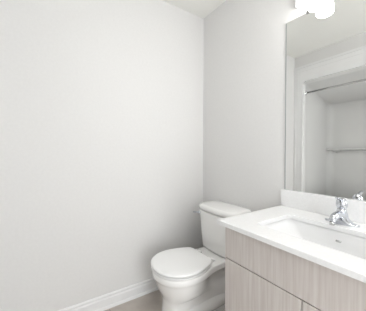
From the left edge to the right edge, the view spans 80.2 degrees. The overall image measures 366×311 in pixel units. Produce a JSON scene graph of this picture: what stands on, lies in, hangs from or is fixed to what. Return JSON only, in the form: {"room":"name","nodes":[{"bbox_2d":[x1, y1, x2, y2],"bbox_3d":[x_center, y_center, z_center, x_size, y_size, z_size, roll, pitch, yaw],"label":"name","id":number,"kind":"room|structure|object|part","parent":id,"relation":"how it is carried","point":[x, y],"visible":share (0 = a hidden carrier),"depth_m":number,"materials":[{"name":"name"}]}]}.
{"room":"bathroom","nodes":[
{"label":"bathroom","id":0,"kind":"room"},
{"bbox_2d":[0,0,203,310],"bbox_3d":[-0.875,-0.089,1.458,2.700,2.440,0.100,0,1,-33],"label":"wall","id":1,"kind":"structure","parent":0,"point":[101,101],"depth_m":1.55,"materials":[{"name":"white paint"}]},
{"bbox_2d":[58,278,158,310],"bbox_3d":[-0.467,1.078,1.668,1.599,0.101,0.026,0,1,-33],"label":"baseboard","id":2,"kind":"structure","parent":1,"relation":"attached to","point":[115,298],"depth_m":1.64,"materials":[{"name":"white paint"}]},
{"bbox_2d":[105,290,161,310],"bbox_3d":[-0.107,1.196,0.305,2.700,0.100,2.900,0,1,-33],"label":"floor","id":3,"kind":"structure","parent":0,"point":[152,301],"depth_m":1.65,"materials":[{"name":"beige tile"}]},
{"bbox_2d":[151,201,250,310],"bbox_3d":[0.108,0.763,1.578,0.719,0.736,0.430,0,1,-33],"label":"toilet","id":4,"kind":"object","parent":3,"relation":"on","point":[187,278],"visible":0.88,"depth_m":1.49,"materials":[{"name":"white ceramic"}]},
{"bbox_3d":[-0.024,0.739,1.480,0.384,0.010,0.372,0,1,-33],"label":"seat","id":5,"kind":"part","parent":4,"relation":"part of","materials":[{"name":"white plastic"}]},
{"bbox_3d":[-0.024,0.717,1.480,0.390,0.018,0.378,0,1,-33],"label":"seat lid","id":6,"kind":"part","parent":4,"relation":"part of","materials":[{"name":"white plastic"}]},
{"bbox_3d":[0.312,0.595,1.699,0.232,0.302,0.404,0,1,-33],"label":"tank","id":7,"kind":"part","parent":4,"relation":"part of","materials":[{"name":"white ceramic"}]},
{"bbox_3d":[0.312,0.419,1.697,0.245,0.049,0.412,0,1,-33],"label":"tank lid","id":8,"kind":"part","parent":4,"relation":"part of","materials":[{"name":"white ceramic"}]},
{"bbox_2d":[225,227,365,310],"bbox_3d":[0.649,0.746,0.922,0.549,0.789,0.760,0,1,-33],"label":"vanity cabinet","id":9,"kind":"object","parent":3,"relation":"on","point":[259,275],"visible":0.77,"depth_m":0.85,"materials":[{"name":"laminate"}]},
{"bbox_3d":[0.322,0.773,0.936,0.018,0.523,0.378,0,1,-33],"label":"door","id":10,"kind":"part","parent":9,"relation":"part of","materials":[{"name":"laminate"}]},
{"bbox_2d":[217,189,365,282],"bbox_3d":[0.642,0.354,0.912,0.572,0.261,0.838,0,1,-33],"label":"countertop","id":11,"kind":"structure","parent":9,"relation":"on","point":[299,227],"depth_m":1.04,"materials":[{"name":"white stone"}]},
{"bbox_2d":[263,219,365,259],"bbox_3d":[0.605,0.417,0.918,0.309,0.134,0.522,0,1,-33],"label":"basin","id":12,"kind":"object","parent":11,"relation":"in","point":[350,242],"depth_m":1.05,"materials":[{"name":"white ceramic"}]},
{"bbox_2d":[325,197,359,227],"bbox_3d":[0.757,0.261,1.030,0.128,0.132,0.144,0,1,25],"label":"bathroom faucet","id":13,"kind":"object","parent":11,"relation":"on","point":[340,216],"visible":1,"depth_m":1.02,"materials":[{"name":"silver metal"}]},
{"bbox_3d":[0.734,0.292,1.030,0.139,0.070,0.060,0,1,-33],"label":"spout","id":14,"kind":"part","parent":13,"relation":"part of","materials":[{"name":"silver metal"}]},
{"bbox_3d":[0.753,0.224,1.042,0.081,0.058,0.048,0,1,-33],"label":"lever handle","id":15,"kind":"part","parent":13,"relation":"part of","materials":[{"name":"silver metal"}]},
{"bbox_3d":[0.532,0.777,0.617,0.018,0.523,0.378,0,1,-33],"label":"door","id":16,"kind":"part","parent":9,"relation":"part of","materials":[{"name":"laminate"}]},
{"bbox_2d":[162,0,225,18],"bbox_3d":[-0.102,-1.344,0.274,2.700,0.100,2.900,0,1,-33],"label":"ceiling","id":17,"kind":"structure","parent":0,"point":[201,8],"depth_m":1.90,"materials":[{"name":"paint"}]},
{"bbox_2d":[203,0,329,246],"bbox_3d":[0.981,-0.080,1.005,0.100,2.440,2.700,0,1,-33],"label":"wall","id":18,"kind":"structure","parent":0,"point":[244,61],"depth_m":1.67,"materials":[{"name":"white paint"}]},
{"bbox_2d":[295,0,325,11],"bbox_3d":[0.844,-0.895,1.024,0.099,0.181,0.676,0,1,-33],"label":"vanity light","id":19,"kind":"object","parent":18,"relation":"attached to","point":[313,5],"visible":1,"depth_m":1.19,"materials":[{"name":"white glass"}]},
{"bbox_3d":[0.729,-0.850,1.188,0.086,0.086,0.086,0,1,-33],"label":"lamp shade","id":20,"kind":"part","parent":19,"relation":"part of","materials":[{"name":"white glass"}]},
{"bbox_2d":[281,189,365,223],"bbox_3d":[0.873,0.275,1.063,0.020,0.105,0.838,0,1,-33],"label":"backsplash","id":21,"kind":"structure","parent":18,"relation":"attached to","point":[316,203],"depth_m":1.21,"materials":[{"name":"white stone"}]},
{"bbox_2d":[285,0,365,200],"bbox_3d":[0.880,-0.312,1.056,0.008,1.066,0.812,0,1,-33],"label":"wall mirror","id":22,"kind":"object","parent":18,"relation":"attached to","point":[325,67],"visible":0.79,"depth_m":1.19,"materials":[{"name":"white mirror"}]}
]}

